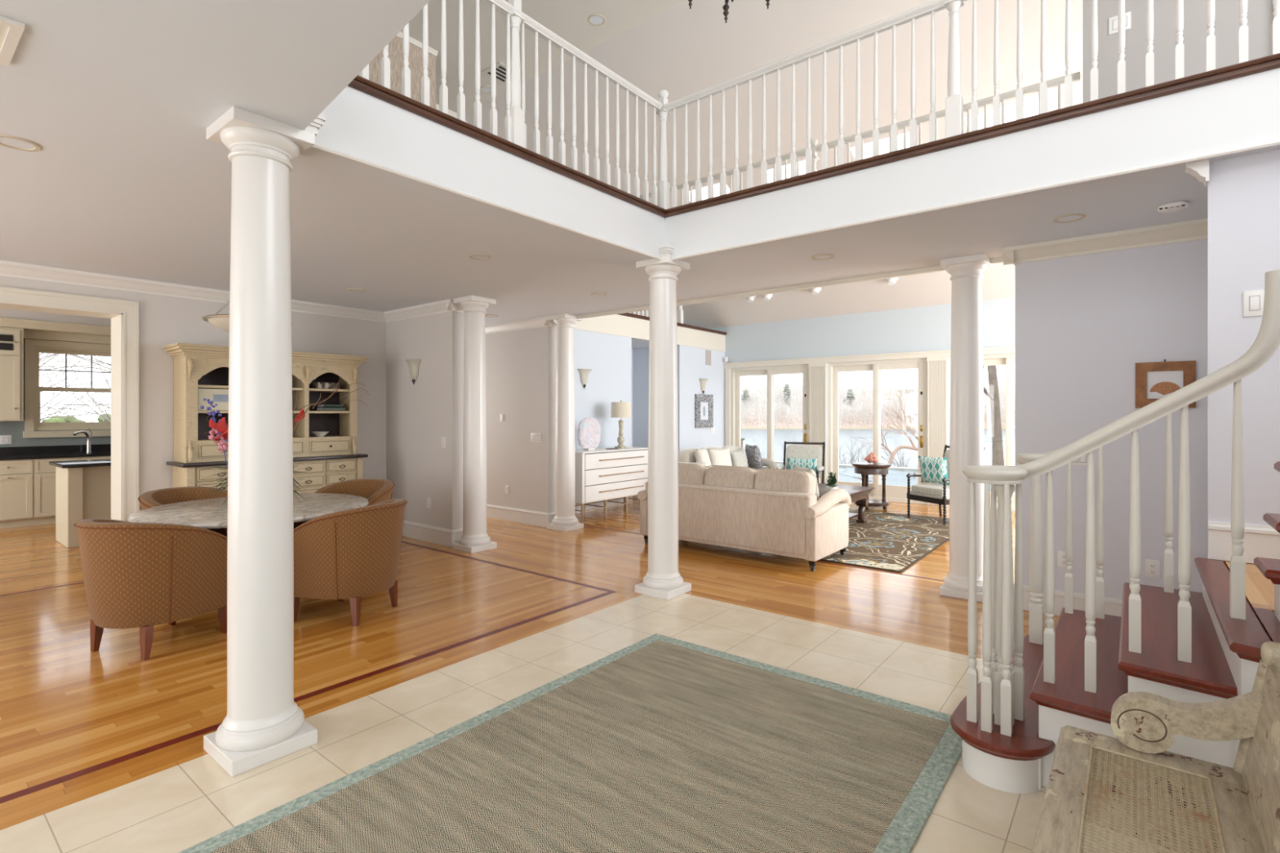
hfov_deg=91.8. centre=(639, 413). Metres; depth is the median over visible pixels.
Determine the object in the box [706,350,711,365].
air vent
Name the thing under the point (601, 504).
baseboard
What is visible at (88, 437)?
faucet
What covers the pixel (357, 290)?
recessed light
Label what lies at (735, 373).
door
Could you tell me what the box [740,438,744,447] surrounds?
post
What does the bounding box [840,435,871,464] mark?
bare shrub
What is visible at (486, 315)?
recessed light
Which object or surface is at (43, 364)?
bare tree
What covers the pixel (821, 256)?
recessed light
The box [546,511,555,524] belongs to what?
baseboard
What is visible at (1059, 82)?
baseboard
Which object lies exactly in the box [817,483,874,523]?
coffee table
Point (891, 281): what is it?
spotlight
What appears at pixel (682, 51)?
ceiling
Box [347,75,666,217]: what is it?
trim
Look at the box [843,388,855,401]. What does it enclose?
evergreen tree
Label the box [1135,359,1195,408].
picture frame
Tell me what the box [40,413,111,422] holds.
hedge
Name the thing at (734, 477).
cushion
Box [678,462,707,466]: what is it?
throw pillow
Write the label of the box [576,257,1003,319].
trim
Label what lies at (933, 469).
throw pillow
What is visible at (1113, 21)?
light switch
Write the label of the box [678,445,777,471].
sofa
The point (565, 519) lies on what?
column
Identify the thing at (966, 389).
column
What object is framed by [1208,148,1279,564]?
wall
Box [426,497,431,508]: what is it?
outlet
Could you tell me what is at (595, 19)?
recessed light
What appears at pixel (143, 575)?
barrel chair
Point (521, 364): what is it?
wall
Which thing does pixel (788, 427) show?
bare shrub
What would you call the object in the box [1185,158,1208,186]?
trim
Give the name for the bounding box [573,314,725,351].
trim
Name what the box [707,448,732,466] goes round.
throw pillow
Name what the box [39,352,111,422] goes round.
bare tree
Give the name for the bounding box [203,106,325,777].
column
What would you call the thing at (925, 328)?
wall
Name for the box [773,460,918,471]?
coping
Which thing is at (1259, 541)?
baseboard
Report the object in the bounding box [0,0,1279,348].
ceiling
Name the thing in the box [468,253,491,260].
recessed light
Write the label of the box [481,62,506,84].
ceiling vent
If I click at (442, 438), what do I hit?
light switch
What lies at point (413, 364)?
wall sconce
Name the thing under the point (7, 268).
trim
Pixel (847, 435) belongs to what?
lake
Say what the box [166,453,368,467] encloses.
countertop
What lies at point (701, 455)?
throw pillow
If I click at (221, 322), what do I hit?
pendant light
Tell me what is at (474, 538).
column
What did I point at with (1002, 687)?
stair railing
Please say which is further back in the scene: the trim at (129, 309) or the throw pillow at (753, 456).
the throw pillow at (753, 456)
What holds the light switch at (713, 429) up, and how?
attached to the wall at (620, 371)
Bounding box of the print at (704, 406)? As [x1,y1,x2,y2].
[700,402,708,419]
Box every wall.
[0,275,386,511]
[0,338,111,447]
[357,35,435,108]
[386,311,464,529]
[485,326,556,512]
[573,328,724,454]
[630,310,648,316]
[707,297,1015,506]
[1015,238,1208,599]
[1082,0,1274,102]
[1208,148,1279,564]
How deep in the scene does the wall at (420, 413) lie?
7.21 m
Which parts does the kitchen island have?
panel, corner post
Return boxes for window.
[22,338,111,438]
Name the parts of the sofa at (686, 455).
arm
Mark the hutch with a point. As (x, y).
(330, 459)
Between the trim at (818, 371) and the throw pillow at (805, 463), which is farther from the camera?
the trim at (818, 371)
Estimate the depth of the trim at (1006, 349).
11.18 m
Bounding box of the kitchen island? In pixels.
[48,458,111,548]
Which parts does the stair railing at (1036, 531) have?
newel post, handrail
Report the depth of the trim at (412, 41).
6.93 m
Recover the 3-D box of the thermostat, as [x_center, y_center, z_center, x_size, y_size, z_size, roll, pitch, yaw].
[-1.929,0.055,8.688,0.085,0.100,0.008,0,0,39]
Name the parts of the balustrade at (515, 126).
newel post, handrail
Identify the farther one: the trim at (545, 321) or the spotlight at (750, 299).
the spotlight at (750, 299)
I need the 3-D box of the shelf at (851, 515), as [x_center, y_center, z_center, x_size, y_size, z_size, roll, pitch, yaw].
[2.406,1.365,8.175,0.620,0.030,1.020,0,0,39]
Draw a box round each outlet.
[0,435,11,444]
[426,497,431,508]
[505,484,509,493]
[1057,551,1066,568]
[1145,559,1159,578]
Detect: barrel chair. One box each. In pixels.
[73,518,226,660]
[137,486,227,510]
[293,498,407,626]
[314,478,395,506]
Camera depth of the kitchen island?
7.04 m
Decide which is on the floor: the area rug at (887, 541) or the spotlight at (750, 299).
the area rug at (887, 541)
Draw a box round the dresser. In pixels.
[574,446,648,522]
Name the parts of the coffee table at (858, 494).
leg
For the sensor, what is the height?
0.100 m
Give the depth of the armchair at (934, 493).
8.54 m
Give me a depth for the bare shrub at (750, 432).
26.97 m
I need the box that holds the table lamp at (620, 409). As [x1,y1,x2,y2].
[610,400,631,448]
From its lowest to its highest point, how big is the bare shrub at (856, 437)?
2.629 m
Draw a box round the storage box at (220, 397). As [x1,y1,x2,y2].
[197,388,228,410]
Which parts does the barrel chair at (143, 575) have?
leg, leg, leg, leg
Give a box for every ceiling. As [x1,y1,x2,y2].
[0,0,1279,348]
[400,0,688,112]
[465,0,1082,328]
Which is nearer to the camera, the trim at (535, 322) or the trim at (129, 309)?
the trim at (129, 309)
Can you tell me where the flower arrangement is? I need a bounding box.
[200,380,368,505]
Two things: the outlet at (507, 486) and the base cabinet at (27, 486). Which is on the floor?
the base cabinet at (27, 486)
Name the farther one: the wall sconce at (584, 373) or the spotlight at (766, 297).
the spotlight at (766, 297)
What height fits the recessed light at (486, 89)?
0.006 m
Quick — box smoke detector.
[1156,200,1190,213]
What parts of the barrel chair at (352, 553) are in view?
leg, leg, leg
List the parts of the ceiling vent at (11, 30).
panel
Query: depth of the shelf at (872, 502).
9.55 m
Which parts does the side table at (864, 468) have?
column leg, column leg, column leg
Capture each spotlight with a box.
[746,295,755,302]
[762,293,772,301]
[810,287,821,294]
[885,276,897,284]
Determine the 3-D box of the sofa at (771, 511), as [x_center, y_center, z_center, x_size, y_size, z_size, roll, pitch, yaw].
[1.100,1.015,6.771,2.140,0.930,0.984,0,0,39]
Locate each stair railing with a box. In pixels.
[962,269,1279,737]
[1015,413,1173,644]
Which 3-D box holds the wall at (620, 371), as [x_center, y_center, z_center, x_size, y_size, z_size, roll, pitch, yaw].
[-0.336,0.110,10.959,1.200,2.740,5.090,0,0,39]
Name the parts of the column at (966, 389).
moulding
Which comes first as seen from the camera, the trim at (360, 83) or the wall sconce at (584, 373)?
the trim at (360, 83)
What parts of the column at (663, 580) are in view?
moulding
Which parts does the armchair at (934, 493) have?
leg, armrest, seat rail, post, leg, panel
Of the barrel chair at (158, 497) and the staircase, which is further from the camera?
the barrel chair at (158, 497)
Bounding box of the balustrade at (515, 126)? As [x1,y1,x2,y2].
[359,0,662,205]
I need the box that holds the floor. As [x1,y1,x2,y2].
[0,495,1176,852]
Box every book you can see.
[315,407,345,411]
[317,404,343,407]
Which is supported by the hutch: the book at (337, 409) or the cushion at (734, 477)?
the book at (337, 409)
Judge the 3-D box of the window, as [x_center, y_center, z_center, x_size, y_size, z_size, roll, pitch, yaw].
[-8.140,-0.350,9.006,0.180,1.360,1.180,0,0,39]
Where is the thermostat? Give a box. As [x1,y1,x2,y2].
[500,413,504,421]
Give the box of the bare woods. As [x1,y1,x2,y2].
[740,375,1015,426]
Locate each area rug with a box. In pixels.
[178,633,962,852]
[819,508,949,573]
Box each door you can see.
[730,364,809,460]
[827,358,927,503]
[948,353,1015,511]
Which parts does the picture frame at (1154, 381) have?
frame rail, frame rail, frame rail, frame rail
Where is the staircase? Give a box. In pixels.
[950,461,1279,793]
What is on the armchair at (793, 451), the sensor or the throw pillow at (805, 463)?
the throw pillow at (805, 463)
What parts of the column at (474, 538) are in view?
moulding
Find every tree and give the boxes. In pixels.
[39,352,110,422]
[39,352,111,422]
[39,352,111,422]
[741,388,751,400]
[782,383,792,403]
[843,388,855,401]
[853,375,918,467]
[870,365,984,403]
[883,138,1004,466]
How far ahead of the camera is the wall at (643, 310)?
11.95 m
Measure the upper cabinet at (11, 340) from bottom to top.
1.235 m
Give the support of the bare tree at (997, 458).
on the bank
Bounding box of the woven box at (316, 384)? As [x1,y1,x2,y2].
[312,382,339,389]
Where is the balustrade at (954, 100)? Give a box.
[655,0,1279,208]
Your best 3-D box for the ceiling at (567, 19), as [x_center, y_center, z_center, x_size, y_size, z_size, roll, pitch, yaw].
[-0.919,-4.220,2.455,10.500,0.100,7.690,0,0,39]
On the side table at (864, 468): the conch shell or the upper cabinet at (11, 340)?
the conch shell
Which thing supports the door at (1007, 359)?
attached to the wall at (925, 328)
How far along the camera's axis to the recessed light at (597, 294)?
6.51 m
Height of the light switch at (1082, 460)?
0.120 m
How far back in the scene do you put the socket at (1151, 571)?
4.22 m
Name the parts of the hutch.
drawer, drawer, drawer, cornice, panel, drawer, drawer, drawer, drawer, drawer, drawer, drawer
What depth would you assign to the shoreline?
264.69 m
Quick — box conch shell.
[863,451,877,462]
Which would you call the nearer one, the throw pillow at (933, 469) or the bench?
the bench
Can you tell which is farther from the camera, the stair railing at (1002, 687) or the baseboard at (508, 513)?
the baseboard at (508, 513)
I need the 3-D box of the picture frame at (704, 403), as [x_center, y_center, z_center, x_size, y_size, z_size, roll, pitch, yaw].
[1.236,-0.055,11.937,0.032,0.640,0.600,0,0,39]
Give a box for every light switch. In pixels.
[440,436,444,447]
[530,432,542,442]
[711,427,715,433]
[1071,453,1087,466]
[1108,11,1130,35]
[1243,289,1264,316]
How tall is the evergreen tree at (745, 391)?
9.200 m
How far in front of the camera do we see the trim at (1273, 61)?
3.49 m
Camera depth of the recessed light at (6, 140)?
2.89 m
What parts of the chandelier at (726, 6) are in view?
arm, arm, arm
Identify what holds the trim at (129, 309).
attached to the wall at (163, 320)
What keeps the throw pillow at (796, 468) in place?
on the sofa at (771, 511)
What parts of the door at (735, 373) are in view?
panel, panel, handle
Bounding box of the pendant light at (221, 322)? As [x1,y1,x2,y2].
[201,300,293,332]
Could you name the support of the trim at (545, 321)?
attached to the wall at (521, 364)
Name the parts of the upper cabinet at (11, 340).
dark pane, cabinet door, cabinet door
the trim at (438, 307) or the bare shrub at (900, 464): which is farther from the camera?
the bare shrub at (900, 464)
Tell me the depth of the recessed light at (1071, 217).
3.99 m
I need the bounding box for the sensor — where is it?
[724,356,728,362]
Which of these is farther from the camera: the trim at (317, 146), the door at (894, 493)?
the door at (894, 493)
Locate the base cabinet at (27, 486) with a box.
[0,455,111,528]
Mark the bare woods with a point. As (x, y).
(864, 394)
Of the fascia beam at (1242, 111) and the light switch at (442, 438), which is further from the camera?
the light switch at (442, 438)
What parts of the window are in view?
sash, sash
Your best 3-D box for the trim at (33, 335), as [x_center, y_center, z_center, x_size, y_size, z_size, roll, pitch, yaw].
[-7.945,-1.089,9.117,0.075,0.109,1.663,0,0,39]
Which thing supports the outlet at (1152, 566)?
attached to the wall at (1084, 323)
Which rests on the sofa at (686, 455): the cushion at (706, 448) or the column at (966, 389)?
the cushion at (706, 448)
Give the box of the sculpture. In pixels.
[577,417,600,450]
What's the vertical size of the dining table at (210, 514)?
0.753 m
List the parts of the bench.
seat frame, cane seat, arm, post, backrest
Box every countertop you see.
[0,444,111,460]
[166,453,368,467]
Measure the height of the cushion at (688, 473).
0.419 m
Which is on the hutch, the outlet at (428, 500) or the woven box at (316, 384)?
the woven box at (316, 384)
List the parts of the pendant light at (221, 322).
lamp shade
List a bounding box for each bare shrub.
[745,431,781,457]
[773,426,798,460]
[839,436,866,464]
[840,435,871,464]
[862,435,915,466]
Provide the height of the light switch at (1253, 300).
0.125 m
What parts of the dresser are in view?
leg, leg, drawer, drawer, drawer, leg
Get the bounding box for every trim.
[0,260,386,322]
[0,286,138,521]
[0,301,122,520]
[0,316,111,336]
[23,329,111,344]
[311,142,661,259]
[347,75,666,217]
[383,298,456,322]
[395,31,437,56]
[435,103,466,122]
[446,298,464,312]
[484,315,552,334]
[543,318,556,327]
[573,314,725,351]
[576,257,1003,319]
[617,312,726,335]
[663,53,1279,217]
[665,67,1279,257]
[671,139,1279,260]
[723,346,1015,446]
[808,363,826,484]
[926,356,947,506]
[1000,248,1015,266]
[1001,217,1208,265]
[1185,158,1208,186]
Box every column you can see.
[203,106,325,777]
[452,295,497,553]
[546,313,583,532]
[634,242,691,599]
[938,253,992,602]
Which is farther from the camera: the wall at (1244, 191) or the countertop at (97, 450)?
the countertop at (97, 450)
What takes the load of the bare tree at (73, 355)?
on the garden
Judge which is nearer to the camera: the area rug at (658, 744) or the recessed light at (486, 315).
the area rug at (658, 744)
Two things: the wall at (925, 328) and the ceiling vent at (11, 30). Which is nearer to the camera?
the ceiling vent at (11, 30)
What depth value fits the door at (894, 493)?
10.74 m
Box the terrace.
[762,463,1015,511]
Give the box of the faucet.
[73,428,93,453]
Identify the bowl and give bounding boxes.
[311,431,328,436]
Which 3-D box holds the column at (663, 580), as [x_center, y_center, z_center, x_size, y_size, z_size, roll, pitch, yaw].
[0.193,0.059,5.159,0.345,2.842,0.345,0,0,39]
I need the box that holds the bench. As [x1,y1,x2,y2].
[1031,641,1279,852]
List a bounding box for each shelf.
[848,512,858,519]
[853,498,888,506]
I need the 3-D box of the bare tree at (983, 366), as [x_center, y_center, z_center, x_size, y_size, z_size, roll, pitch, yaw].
[14.639,-3.517,28.306,9.610,15.002,5.987,0,0,-16]
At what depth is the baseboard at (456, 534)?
6.93 m
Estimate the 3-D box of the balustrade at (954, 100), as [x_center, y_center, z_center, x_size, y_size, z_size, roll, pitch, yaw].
[2.379,-2.156,3.373,5.690,1.016,0.090,0,0,39]
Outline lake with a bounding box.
[740,429,1015,467]
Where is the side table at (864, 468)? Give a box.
[852,462,891,509]
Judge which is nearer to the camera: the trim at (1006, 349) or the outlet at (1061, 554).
the outlet at (1061, 554)
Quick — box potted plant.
[824,471,837,492]
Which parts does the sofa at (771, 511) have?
arm, leg, backrest, leg, arm, leg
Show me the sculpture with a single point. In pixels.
(588, 430)
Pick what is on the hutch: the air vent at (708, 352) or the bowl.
the bowl
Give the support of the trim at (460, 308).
attached to the wall at (420, 413)
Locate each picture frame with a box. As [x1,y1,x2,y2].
[694,394,713,427]
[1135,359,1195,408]
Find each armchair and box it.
[776,440,825,483]
[906,444,985,524]
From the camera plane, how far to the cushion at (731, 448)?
10.57 m
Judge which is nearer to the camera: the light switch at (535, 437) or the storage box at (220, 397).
the storage box at (220, 397)
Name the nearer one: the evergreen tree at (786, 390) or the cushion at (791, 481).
the cushion at (791, 481)
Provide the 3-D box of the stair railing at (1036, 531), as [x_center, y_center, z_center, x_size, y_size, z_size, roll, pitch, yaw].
[2.496,0.564,3.339,0.809,1.452,0.147,0,0,33]
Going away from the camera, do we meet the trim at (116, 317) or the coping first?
the trim at (116, 317)
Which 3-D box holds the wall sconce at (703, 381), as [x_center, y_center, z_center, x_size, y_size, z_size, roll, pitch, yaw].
[1.241,-0.524,11.894,0.098,0.291,0.304,0,0,39]
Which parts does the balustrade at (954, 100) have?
newel post, handrail, newel post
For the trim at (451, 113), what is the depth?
8.53 m
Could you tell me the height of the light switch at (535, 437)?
0.119 m
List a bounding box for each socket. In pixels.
[1149,564,1155,568]
[1149,569,1155,574]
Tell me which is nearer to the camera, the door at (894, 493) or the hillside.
the door at (894, 493)
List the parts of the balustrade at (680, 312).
newel post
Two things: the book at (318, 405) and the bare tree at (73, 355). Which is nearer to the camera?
the book at (318, 405)
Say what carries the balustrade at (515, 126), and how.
on the trim at (360, 83)
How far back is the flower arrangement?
4.81 m
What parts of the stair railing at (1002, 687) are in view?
newel post, handrail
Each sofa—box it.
[636,462,851,571]
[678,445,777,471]
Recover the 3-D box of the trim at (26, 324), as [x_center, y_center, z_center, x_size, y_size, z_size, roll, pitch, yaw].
[-8.600,-1.200,8.017,0.425,0.111,4.200,0,0,39]
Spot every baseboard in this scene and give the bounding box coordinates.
[402,520,451,546]
[451,528,462,546]
[486,503,546,527]
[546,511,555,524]
[574,495,632,513]
[640,71,1080,205]
[1022,585,1122,617]
[1208,520,1279,564]
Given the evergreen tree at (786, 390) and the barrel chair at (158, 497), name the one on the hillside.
the evergreen tree at (786, 390)
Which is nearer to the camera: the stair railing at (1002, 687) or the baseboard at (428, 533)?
the stair railing at (1002, 687)
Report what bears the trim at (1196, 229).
attached to the wall at (1084, 323)
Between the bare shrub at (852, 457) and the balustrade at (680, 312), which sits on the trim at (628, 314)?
the balustrade at (680, 312)
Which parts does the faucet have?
spout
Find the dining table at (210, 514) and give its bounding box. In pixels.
[128,493,368,537]
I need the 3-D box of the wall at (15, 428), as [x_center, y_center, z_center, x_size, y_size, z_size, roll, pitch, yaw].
[-8.400,0.110,8.753,0.150,2.740,8.200,0,0,39]
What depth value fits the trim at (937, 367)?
10.05 m
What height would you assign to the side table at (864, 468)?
0.702 m
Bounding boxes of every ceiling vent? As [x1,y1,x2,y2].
[0,15,24,66]
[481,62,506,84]
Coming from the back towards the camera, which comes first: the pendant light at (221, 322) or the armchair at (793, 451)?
the armchair at (793, 451)
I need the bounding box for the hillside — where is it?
[740,385,1015,427]
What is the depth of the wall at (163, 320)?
6.13 m
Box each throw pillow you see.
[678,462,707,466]
[694,447,711,466]
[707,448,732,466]
[729,449,747,467]
[745,444,762,468]
[785,457,817,475]
[793,464,819,501]
[917,455,949,484]
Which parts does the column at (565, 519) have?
moulding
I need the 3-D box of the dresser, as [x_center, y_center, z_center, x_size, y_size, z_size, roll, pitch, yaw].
[-0.499,1.001,9.138,0.537,0.958,1.476,0,0,39]
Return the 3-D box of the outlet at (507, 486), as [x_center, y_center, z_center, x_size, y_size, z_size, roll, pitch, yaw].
[-1.845,1.050,8.620,0.075,0.120,0.008,0,0,39]
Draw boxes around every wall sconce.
[404,359,422,384]
[577,368,591,388]
[698,378,708,394]
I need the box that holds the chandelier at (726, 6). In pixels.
[688,0,769,22]
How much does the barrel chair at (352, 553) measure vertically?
0.840 m
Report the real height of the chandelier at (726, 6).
1.520 m
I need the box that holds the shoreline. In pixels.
[740,427,1015,429]
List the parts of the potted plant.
pot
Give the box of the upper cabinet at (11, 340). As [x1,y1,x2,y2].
[0,326,23,421]
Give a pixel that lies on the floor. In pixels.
(66, 708)
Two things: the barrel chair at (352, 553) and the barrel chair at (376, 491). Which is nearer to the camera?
the barrel chair at (352, 553)
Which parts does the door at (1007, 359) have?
panel, panel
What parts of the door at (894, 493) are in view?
panel, panel, handle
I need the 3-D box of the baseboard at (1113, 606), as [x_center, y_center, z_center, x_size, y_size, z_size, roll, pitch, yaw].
[3.277,1.387,4.380,1.083,0.185,0.026,0,0,39]
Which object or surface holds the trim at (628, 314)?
attached to the ceiling at (120, 99)
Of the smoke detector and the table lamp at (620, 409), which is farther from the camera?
the table lamp at (620, 409)
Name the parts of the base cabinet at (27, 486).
drawer, cabinet door, cabinet door, drawer, drawer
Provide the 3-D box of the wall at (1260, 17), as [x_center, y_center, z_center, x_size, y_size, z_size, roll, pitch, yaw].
[4.586,-2.895,3.581,3.300,2.550,0.120,0,0,39]
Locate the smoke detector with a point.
(1174, 206)
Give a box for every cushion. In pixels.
[678,448,696,462]
[678,463,707,484]
[703,466,757,488]
[704,447,722,451]
[721,445,744,451]
[753,469,815,494]
[909,483,949,499]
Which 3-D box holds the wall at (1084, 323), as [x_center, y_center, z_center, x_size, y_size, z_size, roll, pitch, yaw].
[4.381,0.110,3.656,3.714,2.740,0.220,0,0,39]
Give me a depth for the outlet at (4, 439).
8.39 m
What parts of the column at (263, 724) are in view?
moulding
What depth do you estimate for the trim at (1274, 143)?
3.49 m
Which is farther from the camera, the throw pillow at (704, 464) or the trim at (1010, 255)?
the throw pillow at (704, 464)
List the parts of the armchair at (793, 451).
post, panel, rail, leg, post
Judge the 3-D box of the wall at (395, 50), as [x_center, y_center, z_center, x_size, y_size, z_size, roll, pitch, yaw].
[-4.465,-2.895,4.601,0.120,2.550,6.620,0,0,39]
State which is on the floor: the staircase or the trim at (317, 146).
the staircase
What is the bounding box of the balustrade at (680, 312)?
[629,305,683,323]
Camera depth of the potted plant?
7.66 m
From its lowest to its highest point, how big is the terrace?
0.190 m
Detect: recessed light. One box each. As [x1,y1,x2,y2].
[0,133,41,151]
[347,288,366,292]
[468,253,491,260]
[480,85,490,93]
[484,314,497,317]
[587,13,605,25]
[590,292,606,296]
[810,253,834,260]
[1052,213,1085,222]
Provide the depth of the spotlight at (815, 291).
10.43 m
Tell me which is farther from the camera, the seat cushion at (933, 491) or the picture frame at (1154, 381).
the seat cushion at (933, 491)
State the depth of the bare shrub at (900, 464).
25.09 m
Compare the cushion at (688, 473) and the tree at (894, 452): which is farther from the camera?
the tree at (894, 452)
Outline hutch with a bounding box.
[161,342,368,493]
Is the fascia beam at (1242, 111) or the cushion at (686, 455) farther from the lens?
the cushion at (686, 455)

